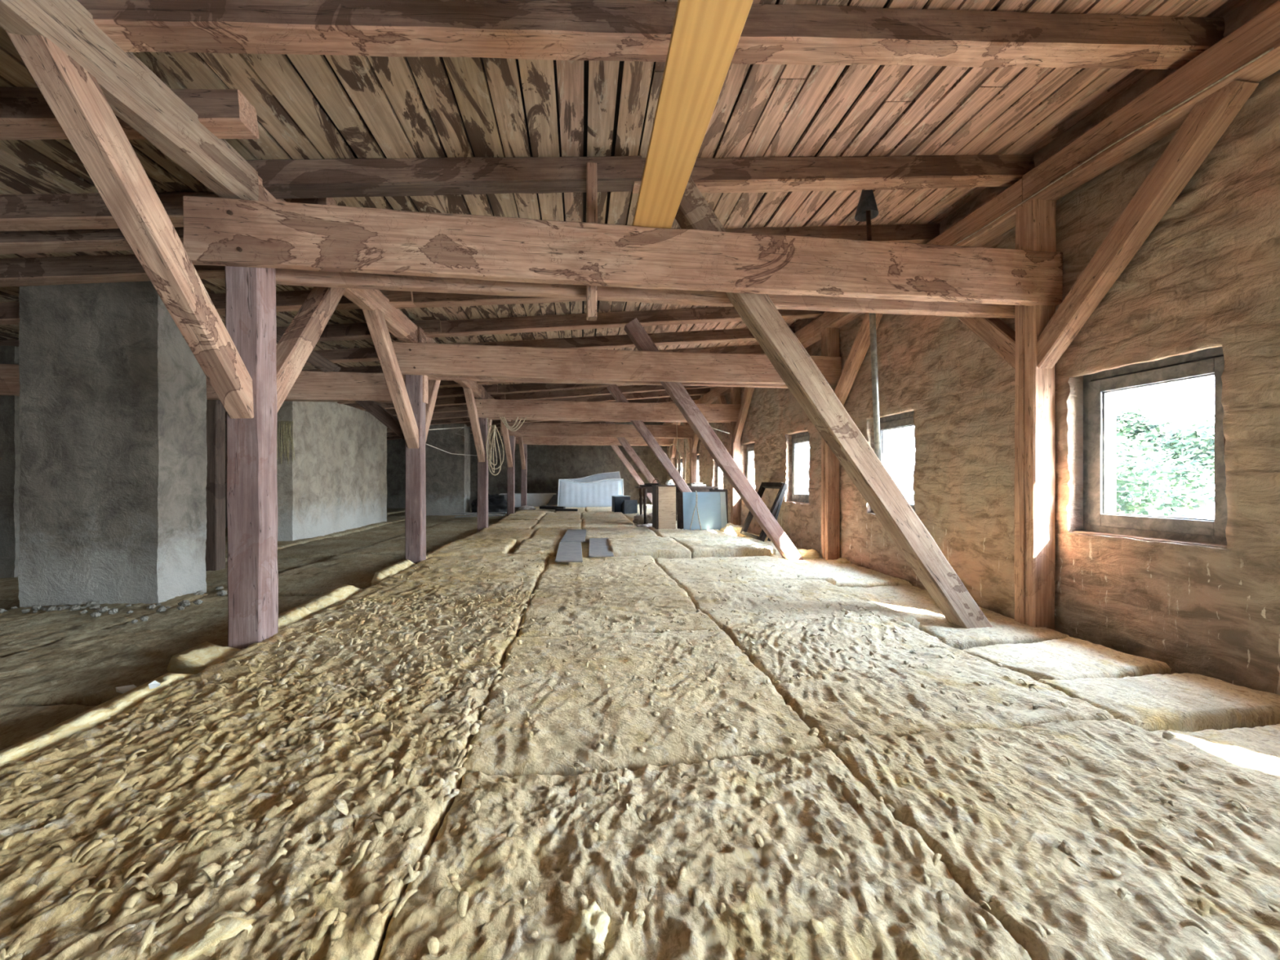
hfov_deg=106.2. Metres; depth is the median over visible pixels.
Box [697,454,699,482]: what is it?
window
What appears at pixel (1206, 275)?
wall
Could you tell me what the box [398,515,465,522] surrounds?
insulation batt
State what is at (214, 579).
insulation batt
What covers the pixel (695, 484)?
parcel
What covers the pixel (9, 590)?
insulation batt
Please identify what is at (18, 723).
insulation batt
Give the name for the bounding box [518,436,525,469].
knee brace
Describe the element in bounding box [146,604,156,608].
chunk
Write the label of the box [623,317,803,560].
strut
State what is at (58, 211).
rafter
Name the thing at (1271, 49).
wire
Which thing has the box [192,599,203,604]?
chunk
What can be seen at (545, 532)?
insulation batt
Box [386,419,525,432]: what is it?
rafter
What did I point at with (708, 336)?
rafter
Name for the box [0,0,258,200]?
purlin
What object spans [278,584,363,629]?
strip
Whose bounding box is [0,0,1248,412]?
ceiling
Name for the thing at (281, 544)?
insulation batt
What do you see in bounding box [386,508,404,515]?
insulation batt
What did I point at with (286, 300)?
rafter
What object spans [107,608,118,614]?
chunk
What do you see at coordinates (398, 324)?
purlin
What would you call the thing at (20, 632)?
insulation batt
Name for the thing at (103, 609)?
chunk
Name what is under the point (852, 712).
insulation batt
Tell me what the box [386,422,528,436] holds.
rafter
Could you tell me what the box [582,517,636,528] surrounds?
insulation batt
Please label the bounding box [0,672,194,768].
strip
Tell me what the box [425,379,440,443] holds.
knee brace
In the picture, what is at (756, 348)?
rafter
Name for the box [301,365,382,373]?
rafter
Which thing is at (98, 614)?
chunk
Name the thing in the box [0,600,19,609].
insulation batt
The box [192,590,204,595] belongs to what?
chunk
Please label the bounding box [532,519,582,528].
insulation batt
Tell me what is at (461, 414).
rafter
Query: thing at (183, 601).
chunk
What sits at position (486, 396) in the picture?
purlin
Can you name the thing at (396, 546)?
insulation batt
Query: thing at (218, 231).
tie beam
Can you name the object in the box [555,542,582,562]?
board
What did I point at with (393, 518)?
insulation batt
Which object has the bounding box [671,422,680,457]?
knee brace
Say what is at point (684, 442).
hanging cord
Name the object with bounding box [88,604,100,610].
chunk
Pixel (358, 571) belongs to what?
insulation batt
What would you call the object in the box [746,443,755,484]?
window
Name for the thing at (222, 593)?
chunk
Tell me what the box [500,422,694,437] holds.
tie beam
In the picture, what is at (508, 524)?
insulation batt
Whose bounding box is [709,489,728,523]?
panel
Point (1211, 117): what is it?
knee brace
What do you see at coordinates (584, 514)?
insulation batt
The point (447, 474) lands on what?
chimney stack
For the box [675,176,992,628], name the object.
strut
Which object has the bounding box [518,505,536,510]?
tuft
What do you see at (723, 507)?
panel
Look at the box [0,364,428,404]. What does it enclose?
cross beam
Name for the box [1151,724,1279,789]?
insulation batt
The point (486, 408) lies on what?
tie beam
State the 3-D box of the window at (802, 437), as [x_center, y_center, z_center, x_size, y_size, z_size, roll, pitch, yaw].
[2.757,-0.190,7.824,0.400,1.160,0.880,0,0,-7]
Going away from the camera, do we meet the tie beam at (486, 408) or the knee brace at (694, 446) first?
the tie beam at (486, 408)
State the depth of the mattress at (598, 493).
17.30 m
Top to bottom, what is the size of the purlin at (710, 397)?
0.255 m
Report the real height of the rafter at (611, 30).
0.686 m
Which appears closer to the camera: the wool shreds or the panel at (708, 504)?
the wool shreds
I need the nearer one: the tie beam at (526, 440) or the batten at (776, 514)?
the batten at (776, 514)
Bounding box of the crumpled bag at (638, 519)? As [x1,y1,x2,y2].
[632,513,648,524]
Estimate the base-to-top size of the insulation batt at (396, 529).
0.164 m
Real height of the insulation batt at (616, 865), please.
0.169 m
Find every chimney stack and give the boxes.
[0,346,20,577]
[17,280,207,607]
[276,400,386,541]
[425,423,470,515]
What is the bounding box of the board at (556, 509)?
[555,508,577,511]
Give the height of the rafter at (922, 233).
0.684 m
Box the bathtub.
[498,493,555,506]
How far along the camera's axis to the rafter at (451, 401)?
11.13 m
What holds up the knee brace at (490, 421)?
attached to the wood post at (482, 467)
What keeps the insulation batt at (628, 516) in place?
on the floor
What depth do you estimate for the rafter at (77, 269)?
3.95 m
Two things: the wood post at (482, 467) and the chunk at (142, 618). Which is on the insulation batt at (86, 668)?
the chunk at (142, 618)
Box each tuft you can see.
[156,907,256,959]
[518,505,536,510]
[568,900,609,954]
[719,523,746,537]
[797,548,820,559]
[833,557,850,564]
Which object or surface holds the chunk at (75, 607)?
on the insulation batt at (20, 632)
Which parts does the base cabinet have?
panel, panel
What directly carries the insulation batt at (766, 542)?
on the floor
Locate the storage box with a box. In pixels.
[611,495,631,513]
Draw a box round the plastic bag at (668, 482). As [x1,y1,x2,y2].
[665,480,674,484]
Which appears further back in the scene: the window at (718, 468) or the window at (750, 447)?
the window at (718, 468)
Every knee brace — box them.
[4,30,253,418]
[275,286,346,411]
[355,400,404,439]
[362,309,418,448]
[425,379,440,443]
[462,387,484,462]
[488,419,492,439]
[500,419,512,466]
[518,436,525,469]
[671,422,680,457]
[683,422,689,447]
[691,432,698,453]
[716,395,730,438]
[733,386,754,443]
[834,312,883,405]
[956,316,1015,369]
[1037,80,1258,368]
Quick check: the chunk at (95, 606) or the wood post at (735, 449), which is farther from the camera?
the wood post at (735, 449)
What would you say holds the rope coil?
hanging from the wood post at (482, 467)
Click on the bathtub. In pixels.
(535, 500)
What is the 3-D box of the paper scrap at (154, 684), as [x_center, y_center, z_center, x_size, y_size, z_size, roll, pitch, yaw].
[-2.247,0.944,2.225,0.036,0.030,0.038,0,0,41]
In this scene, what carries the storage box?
on the insulation batt at (584, 514)
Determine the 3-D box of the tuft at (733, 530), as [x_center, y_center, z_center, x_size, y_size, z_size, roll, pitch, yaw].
[1.745,0.988,9.037,0.545,0.348,0.344,0,0,-20]
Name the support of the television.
on the insulation batt at (628, 516)
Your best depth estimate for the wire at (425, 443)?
7.37 m
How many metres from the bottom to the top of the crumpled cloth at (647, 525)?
0.134 m
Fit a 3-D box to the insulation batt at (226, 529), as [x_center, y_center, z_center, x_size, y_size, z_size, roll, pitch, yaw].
[-8.358,1.128,10.559,1.827,0.162,3.016,0,0,-8]
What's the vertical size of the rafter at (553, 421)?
0.686 m
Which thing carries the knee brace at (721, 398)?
attached to the wood post at (735, 449)
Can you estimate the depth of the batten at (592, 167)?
3.21 m
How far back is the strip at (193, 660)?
2.64 m
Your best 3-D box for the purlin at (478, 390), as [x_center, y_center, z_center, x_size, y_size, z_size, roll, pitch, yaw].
[-3.031,-1.785,7.879,0.182,0.272,4.020,0,0,-7]
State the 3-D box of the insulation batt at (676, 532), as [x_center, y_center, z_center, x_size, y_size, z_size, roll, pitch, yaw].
[0.919,1.024,9.107,1.375,0.173,1.878,0,0,-7]
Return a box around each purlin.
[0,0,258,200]
[257,175,417,342]
[415,324,484,398]
[475,390,511,422]
[662,422,675,425]
[694,386,730,404]
[764,314,823,354]
[823,177,1022,328]
[1022,0,1279,205]
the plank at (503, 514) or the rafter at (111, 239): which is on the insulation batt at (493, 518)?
the plank at (503, 514)
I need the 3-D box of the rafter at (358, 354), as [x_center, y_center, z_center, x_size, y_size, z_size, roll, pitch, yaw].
[-5.760,-1.679,6.824,6.246,0.727,0.161,0,0,-7]
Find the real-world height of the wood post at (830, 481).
3.210 m
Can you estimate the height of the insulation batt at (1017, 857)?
0.167 m
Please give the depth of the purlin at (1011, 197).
4.00 m
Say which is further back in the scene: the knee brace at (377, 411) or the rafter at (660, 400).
the rafter at (660, 400)
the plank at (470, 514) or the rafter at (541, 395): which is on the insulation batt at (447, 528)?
the plank at (470, 514)
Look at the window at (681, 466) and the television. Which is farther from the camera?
the window at (681, 466)
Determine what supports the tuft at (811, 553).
on the insulation batt at (766, 542)
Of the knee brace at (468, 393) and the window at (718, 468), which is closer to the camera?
the knee brace at (468, 393)
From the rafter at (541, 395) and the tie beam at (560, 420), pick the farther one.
the rafter at (541, 395)
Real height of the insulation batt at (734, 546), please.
0.185 m
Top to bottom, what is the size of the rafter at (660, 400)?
0.687 m
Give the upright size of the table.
0.855 m
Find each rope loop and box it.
[499,416,526,431]
[668,422,680,471]
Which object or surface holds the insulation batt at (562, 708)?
on the floor
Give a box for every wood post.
[204,400,225,571]
[224,266,278,648]
[404,374,426,564]
[476,398,488,532]
[506,422,515,515]
[520,444,527,506]
[670,424,675,484]
[689,437,697,483]
[730,386,741,525]
[821,327,839,559]
[1013,199,1055,630]
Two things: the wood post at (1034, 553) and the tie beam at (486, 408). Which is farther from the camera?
the tie beam at (486, 408)
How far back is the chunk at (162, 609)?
3.89 m
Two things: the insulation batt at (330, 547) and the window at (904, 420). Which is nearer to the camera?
the window at (904, 420)
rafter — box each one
[0,87,259,139]
[0,191,336,231]
[0,226,183,254]
[0,253,225,286]
[0,289,415,324]
[0,319,441,346]
[77,0,1225,69]
[225,384,497,411]
[225,394,505,421]
[245,155,643,199]
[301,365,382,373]
[304,342,461,364]
[364,404,467,416]
[386,417,497,427]
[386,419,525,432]
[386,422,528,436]
[386,427,500,439]
[395,291,586,308]
[395,411,467,419]
[426,306,826,337]
[439,380,489,386]
[461,325,795,349]
[479,382,515,385]
[487,382,630,395]
[505,385,716,399]
[520,420,552,422]
[528,420,588,423]
[542,387,710,401]
[568,421,624,423]
[610,395,701,403]
[631,154,1035,193]
[658,344,764,354]
[724,222,940,244]
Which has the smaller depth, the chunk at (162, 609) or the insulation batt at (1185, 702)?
the insulation batt at (1185, 702)
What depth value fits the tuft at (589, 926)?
1.04 m
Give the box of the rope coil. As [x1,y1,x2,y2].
[485,417,504,475]
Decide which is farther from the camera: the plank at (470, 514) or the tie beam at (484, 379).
the plank at (470, 514)
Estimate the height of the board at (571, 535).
0.020 m
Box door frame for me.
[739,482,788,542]
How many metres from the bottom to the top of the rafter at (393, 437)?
0.737 m
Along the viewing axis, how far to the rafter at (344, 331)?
5.97 m
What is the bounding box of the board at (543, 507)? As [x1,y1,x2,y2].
[539,505,565,509]
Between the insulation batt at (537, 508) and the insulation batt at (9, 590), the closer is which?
the insulation batt at (9, 590)
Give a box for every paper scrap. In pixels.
[115,684,137,693]
[148,680,160,688]
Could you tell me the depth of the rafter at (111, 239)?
3.47 m
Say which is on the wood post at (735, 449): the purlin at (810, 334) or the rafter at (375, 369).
the purlin at (810, 334)
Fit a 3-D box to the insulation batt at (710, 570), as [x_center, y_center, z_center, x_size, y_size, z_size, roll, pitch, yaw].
[1.081,1.065,5.544,1.711,0.151,1.578,0,0,-8]
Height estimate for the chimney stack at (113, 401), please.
3.050 m
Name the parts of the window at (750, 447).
frame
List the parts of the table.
leg, leg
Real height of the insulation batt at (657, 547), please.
0.173 m
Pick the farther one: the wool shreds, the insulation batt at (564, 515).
the insulation batt at (564, 515)
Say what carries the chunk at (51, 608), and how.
on the insulation batt at (20, 632)
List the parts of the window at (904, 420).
frame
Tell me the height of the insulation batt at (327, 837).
0.174 m
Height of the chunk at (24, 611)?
0.036 m
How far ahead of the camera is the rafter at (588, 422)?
17.88 m
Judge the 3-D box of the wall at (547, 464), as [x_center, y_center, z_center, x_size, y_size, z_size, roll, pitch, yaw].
[-4.538,-0.600,18.786,11.570,4.000,0.037,0,0,-7]
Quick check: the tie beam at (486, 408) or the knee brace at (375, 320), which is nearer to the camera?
the knee brace at (375, 320)
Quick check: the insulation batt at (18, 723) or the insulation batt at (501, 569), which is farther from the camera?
the insulation batt at (501, 569)
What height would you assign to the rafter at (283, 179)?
0.411 m
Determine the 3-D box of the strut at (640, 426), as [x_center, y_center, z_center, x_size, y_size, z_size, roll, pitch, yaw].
[0.499,-0.443,10.357,2.419,3.260,0.175,0,0,-7]
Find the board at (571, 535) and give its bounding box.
[560,529,586,542]
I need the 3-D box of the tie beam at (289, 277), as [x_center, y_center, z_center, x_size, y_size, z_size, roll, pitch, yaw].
[0.231,-1.450,3.414,5.590,0.387,0.090,0,0,-7]
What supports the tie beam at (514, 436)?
attached to the wall at (1206, 275)
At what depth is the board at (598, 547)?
6.84 m
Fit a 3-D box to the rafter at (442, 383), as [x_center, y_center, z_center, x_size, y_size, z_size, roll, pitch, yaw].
[-6.015,-1.672,8.908,6.246,0.737,0.160,0,0,-7]
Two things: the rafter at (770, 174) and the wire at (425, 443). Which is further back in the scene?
the wire at (425, 443)
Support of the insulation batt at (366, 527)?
on the floor
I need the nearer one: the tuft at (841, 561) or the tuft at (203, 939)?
the tuft at (203, 939)
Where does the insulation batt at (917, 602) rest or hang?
on the floor
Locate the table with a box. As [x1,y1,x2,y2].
[635,485,718,524]
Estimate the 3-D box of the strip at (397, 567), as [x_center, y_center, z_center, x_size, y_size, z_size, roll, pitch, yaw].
[-2.654,1.034,5.266,0.135,0.213,1.000,0,0,-7]
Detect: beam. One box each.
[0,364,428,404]
[182,195,1062,306]
[275,268,1014,318]
[391,342,841,385]
[426,375,788,388]
[467,399,741,422]
[488,417,730,422]
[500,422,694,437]
[514,435,689,438]
[515,436,673,445]
[527,444,666,445]
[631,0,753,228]
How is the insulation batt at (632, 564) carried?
on the floor
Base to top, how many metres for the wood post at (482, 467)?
2.780 m
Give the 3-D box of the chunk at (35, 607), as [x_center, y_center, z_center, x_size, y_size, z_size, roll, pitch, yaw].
[-4.951,1.052,3.947,0.063,0.048,0.061,0,0,-11]
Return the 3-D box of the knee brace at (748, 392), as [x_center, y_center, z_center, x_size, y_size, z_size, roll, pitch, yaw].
[2.162,-1.461,9.963,0.136,1.309,1.195,0,0,-7]
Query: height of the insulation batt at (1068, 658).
0.156 m
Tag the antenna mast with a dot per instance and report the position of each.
(867, 210)
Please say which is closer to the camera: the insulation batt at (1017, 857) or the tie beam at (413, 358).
the insulation batt at (1017, 857)
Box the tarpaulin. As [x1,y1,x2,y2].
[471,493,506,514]
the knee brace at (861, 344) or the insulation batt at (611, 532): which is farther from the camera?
the insulation batt at (611, 532)
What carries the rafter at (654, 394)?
attached to the ceiling
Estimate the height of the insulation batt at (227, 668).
0.168 m
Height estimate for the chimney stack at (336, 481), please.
2.900 m
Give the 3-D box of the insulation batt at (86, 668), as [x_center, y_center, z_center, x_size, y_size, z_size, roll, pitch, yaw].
[-3.258,1.133,3.466,1.349,0.174,2.306,0,0,-8]
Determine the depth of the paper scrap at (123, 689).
2.36 m
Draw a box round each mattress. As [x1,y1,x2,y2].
[557,478,623,507]
[567,471,620,482]
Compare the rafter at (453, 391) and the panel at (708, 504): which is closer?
the panel at (708, 504)
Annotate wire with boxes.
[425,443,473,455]
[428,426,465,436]
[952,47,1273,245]
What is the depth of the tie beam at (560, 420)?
10.24 m
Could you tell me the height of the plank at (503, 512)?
0.036 m
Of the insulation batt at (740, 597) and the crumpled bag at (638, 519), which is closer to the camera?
the insulation batt at (740, 597)
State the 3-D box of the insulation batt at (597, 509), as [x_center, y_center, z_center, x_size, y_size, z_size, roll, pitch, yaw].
[-1.364,1.028,16.805,1.162,0.179,4.502,0,0,-7]
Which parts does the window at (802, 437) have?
sill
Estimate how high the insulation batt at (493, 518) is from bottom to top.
0.170 m
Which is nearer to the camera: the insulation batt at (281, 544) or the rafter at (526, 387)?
the insulation batt at (281, 544)
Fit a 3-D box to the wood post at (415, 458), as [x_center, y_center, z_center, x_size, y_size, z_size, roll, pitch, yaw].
[-2.751,-0.270,5.896,0.201,2.780,0.192,0,0,-7]
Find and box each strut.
[276,326,341,372]
[599,422,652,503]
[604,421,657,483]
[606,384,692,493]
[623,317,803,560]
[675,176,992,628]
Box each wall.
[225,421,226,528]
[386,422,667,508]
[666,0,1279,695]
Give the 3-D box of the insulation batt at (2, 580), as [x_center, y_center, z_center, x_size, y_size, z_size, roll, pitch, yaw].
[-7.711,1.151,5.296,1.834,0.160,2.400,0,0,-7]
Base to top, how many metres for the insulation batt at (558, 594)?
0.167 m
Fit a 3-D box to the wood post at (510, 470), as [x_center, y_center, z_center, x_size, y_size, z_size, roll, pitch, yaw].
[-3.728,-0.270,13.870,0.200,2.780,0.197,0,0,-7]
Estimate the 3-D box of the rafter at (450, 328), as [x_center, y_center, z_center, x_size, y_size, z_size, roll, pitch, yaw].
[-0.124,-2.170,6.508,5.715,0.685,0.162,0,0,-7]
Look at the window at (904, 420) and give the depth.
5.58 m
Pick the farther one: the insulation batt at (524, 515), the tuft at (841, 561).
the insulation batt at (524, 515)
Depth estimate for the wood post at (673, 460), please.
17.65 m
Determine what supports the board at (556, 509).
on the insulation batt at (581, 509)
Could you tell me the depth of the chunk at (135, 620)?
3.58 m
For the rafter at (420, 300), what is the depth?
5.20 m
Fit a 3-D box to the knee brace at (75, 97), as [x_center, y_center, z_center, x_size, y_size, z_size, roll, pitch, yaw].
[-2.341,-1.071,2.382,0.139,1.412,1.220,0,0,-5]
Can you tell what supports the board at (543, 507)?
on the insulation batt at (537, 508)
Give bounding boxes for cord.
[684,441,685,480]
[689,490,702,530]
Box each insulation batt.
[0,557,227,600]
[0,577,17,582]
[0,593,208,657]
[0,594,318,706]
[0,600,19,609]
[0,664,498,959]
[0,703,96,751]
[182,581,536,682]
[204,556,329,594]
[215,553,405,596]
[225,527,227,537]
[225,535,332,557]
[277,535,398,558]
[324,521,392,537]
[342,521,444,536]
[344,534,467,555]
[374,552,550,586]
[377,747,1031,959]
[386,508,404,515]
[386,514,404,523]
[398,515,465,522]
[426,520,497,536]
[426,537,516,558]
[449,513,506,522]
[461,528,537,548]
[462,629,825,777]
[482,519,539,529]
[500,511,546,520]
[512,537,562,556]
[515,504,557,513]
[517,571,719,637]
[530,526,582,542]
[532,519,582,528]
[539,511,581,520]
[539,555,663,576]
[555,506,585,514]
[580,511,626,523]
[581,542,608,557]
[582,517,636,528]
[582,526,657,542]
[585,506,612,512]
[606,536,691,559]
[622,511,652,519]
[628,518,677,526]
[637,503,652,511]
[648,525,731,537]
[654,555,836,585]
[672,535,776,558]
[678,578,919,629]
[720,614,1114,743]
[742,537,826,560]
[783,559,911,587]
[823,718,1279,959]
[840,584,1069,650]
[962,636,1171,681]
[1038,672,1279,732]
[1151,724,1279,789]
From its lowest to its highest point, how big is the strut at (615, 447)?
3.258 m
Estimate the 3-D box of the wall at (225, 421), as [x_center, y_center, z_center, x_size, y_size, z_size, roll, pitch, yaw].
[-8.745,-0.200,5.576,0.032,3.200,25.200,0,0,-7]
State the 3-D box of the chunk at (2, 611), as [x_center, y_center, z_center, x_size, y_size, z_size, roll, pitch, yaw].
[-5.137,1.054,3.870,0.046,0.038,0.058,0,0,30]
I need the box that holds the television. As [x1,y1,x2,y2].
[621,499,637,514]
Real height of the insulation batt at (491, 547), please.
0.176 m
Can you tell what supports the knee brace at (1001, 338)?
attached to the wood post at (1034, 553)
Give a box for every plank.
[452,511,506,513]
[454,514,505,517]
[466,513,502,515]
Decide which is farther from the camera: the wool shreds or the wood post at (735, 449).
the wood post at (735, 449)
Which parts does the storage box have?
lid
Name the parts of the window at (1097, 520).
sill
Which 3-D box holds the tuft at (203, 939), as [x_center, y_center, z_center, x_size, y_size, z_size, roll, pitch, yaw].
[-0.913,0.997,1.015,0.216,0.113,0.174,0,0,-7]
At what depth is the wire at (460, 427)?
7.62 m
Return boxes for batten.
[586,162,597,320]
[767,478,788,541]
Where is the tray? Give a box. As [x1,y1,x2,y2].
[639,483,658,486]
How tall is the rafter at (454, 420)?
0.733 m
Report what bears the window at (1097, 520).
in the wall at (1206, 275)
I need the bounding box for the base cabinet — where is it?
[651,484,676,528]
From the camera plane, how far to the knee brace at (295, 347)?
3.46 m
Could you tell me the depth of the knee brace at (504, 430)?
13.27 m
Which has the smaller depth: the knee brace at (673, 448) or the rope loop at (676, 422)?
the rope loop at (676, 422)
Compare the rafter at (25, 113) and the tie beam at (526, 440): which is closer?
the rafter at (25, 113)
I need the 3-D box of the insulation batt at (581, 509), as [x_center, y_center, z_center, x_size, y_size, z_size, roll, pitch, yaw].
[-2.391,1.040,16.699,1.000,0.182,4.488,0,0,-8]
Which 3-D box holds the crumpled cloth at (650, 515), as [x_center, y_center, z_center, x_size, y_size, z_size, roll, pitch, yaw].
[0.351,0.836,10.412,0.382,0.370,0.309,0,0,-7]
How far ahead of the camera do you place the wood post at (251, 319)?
2.88 m
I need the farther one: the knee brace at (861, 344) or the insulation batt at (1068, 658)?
the knee brace at (861, 344)
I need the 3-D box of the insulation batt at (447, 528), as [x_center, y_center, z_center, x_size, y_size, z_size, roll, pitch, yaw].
[-4.184,1.147,11.068,1.327,0.177,2.985,0,0,-7]
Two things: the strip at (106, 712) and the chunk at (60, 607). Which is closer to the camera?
the strip at (106, 712)
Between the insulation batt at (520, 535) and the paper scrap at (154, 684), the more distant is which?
the insulation batt at (520, 535)
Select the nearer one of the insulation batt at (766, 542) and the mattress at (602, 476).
the insulation batt at (766, 542)
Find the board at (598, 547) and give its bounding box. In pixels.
[588,537,613,556]
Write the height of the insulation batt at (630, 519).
0.172 m
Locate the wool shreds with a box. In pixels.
[0,555,1279,959]
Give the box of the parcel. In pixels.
[689,482,706,486]
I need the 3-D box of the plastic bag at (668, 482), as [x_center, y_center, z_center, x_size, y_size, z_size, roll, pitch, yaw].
[0.673,0.083,10.780,0.203,0.167,0.153,0,0,10]
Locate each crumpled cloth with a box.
[636,523,652,528]
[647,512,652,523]
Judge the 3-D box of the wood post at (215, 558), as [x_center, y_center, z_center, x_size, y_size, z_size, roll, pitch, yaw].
[-5.207,0.100,5.875,0.164,2.200,0.167,0,0,-7]
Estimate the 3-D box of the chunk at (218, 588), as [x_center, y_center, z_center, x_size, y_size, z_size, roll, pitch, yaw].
[-4.083,1.051,4.668,0.069,0.042,0.058,0,0,9]
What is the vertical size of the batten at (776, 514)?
1.036 m
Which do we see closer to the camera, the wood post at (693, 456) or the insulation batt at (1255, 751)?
the insulation batt at (1255, 751)
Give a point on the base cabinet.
(664, 496)
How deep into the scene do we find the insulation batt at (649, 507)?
16.39 m
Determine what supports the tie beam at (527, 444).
attached to the strut at (615, 447)
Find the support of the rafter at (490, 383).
attached to the ceiling
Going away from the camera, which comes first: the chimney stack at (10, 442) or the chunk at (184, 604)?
the chunk at (184, 604)
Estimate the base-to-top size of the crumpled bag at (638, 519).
0.291 m
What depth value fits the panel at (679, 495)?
9.48 m
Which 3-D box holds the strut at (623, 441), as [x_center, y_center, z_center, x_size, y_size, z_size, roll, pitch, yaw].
[0.016,-0.446,14.329,2.429,3.255,0.174,0,0,-7]
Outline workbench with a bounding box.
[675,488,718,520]
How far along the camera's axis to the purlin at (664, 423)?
17.98 m
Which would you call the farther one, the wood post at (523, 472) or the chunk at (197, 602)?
the wood post at (523, 472)
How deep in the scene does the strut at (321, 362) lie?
5.71 m
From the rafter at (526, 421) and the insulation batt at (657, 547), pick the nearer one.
the insulation batt at (657, 547)
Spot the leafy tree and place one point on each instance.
(1200, 455)
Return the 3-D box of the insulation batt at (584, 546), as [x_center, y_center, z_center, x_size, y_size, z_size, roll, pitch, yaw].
[-0.693,1.085,7.138,0.470,0.149,1.635,0,0,-7]
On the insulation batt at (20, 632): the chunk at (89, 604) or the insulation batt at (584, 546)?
the chunk at (89, 604)
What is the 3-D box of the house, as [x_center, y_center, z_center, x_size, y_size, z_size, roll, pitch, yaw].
[26.852,6.150,27.477,10.600,13.700,16.600,0,0,-7]
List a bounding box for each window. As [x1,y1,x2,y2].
[680,458,682,477]
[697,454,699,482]
[717,465,723,489]
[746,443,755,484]
[786,431,809,504]
[871,411,915,514]
[1071,346,1227,549]
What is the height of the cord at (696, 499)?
0.773 m
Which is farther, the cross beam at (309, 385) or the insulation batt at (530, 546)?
the insulation batt at (530, 546)
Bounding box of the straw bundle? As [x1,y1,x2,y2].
[276,421,295,463]
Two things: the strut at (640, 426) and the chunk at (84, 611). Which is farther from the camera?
the strut at (640, 426)
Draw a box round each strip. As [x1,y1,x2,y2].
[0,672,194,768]
[166,641,241,674]
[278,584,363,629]
[371,559,415,585]
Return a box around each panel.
[676,493,683,528]
[682,492,721,530]
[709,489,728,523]
[720,492,727,528]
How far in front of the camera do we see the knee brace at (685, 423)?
15.24 m
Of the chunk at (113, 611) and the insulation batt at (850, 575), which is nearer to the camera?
the chunk at (113, 611)
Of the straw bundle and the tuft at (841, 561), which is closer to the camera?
the tuft at (841, 561)
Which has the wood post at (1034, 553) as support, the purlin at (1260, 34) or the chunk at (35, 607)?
the purlin at (1260, 34)
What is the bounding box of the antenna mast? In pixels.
[854,190,881,462]
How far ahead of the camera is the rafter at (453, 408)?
12.15 m
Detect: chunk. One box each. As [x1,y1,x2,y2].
[0,608,7,613]
[20,608,30,613]
[31,604,41,610]
[46,605,57,611]
[57,605,70,610]
[69,604,81,610]
[78,609,88,613]
[85,600,100,607]
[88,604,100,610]
[89,611,101,617]
[96,606,110,612]
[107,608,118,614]
[131,618,137,623]
[139,616,149,621]
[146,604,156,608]
[155,606,166,612]
[177,600,190,605]
[179,601,190,607]
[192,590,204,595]
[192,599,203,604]
[215,586,224,590]
[216,590,226,595]

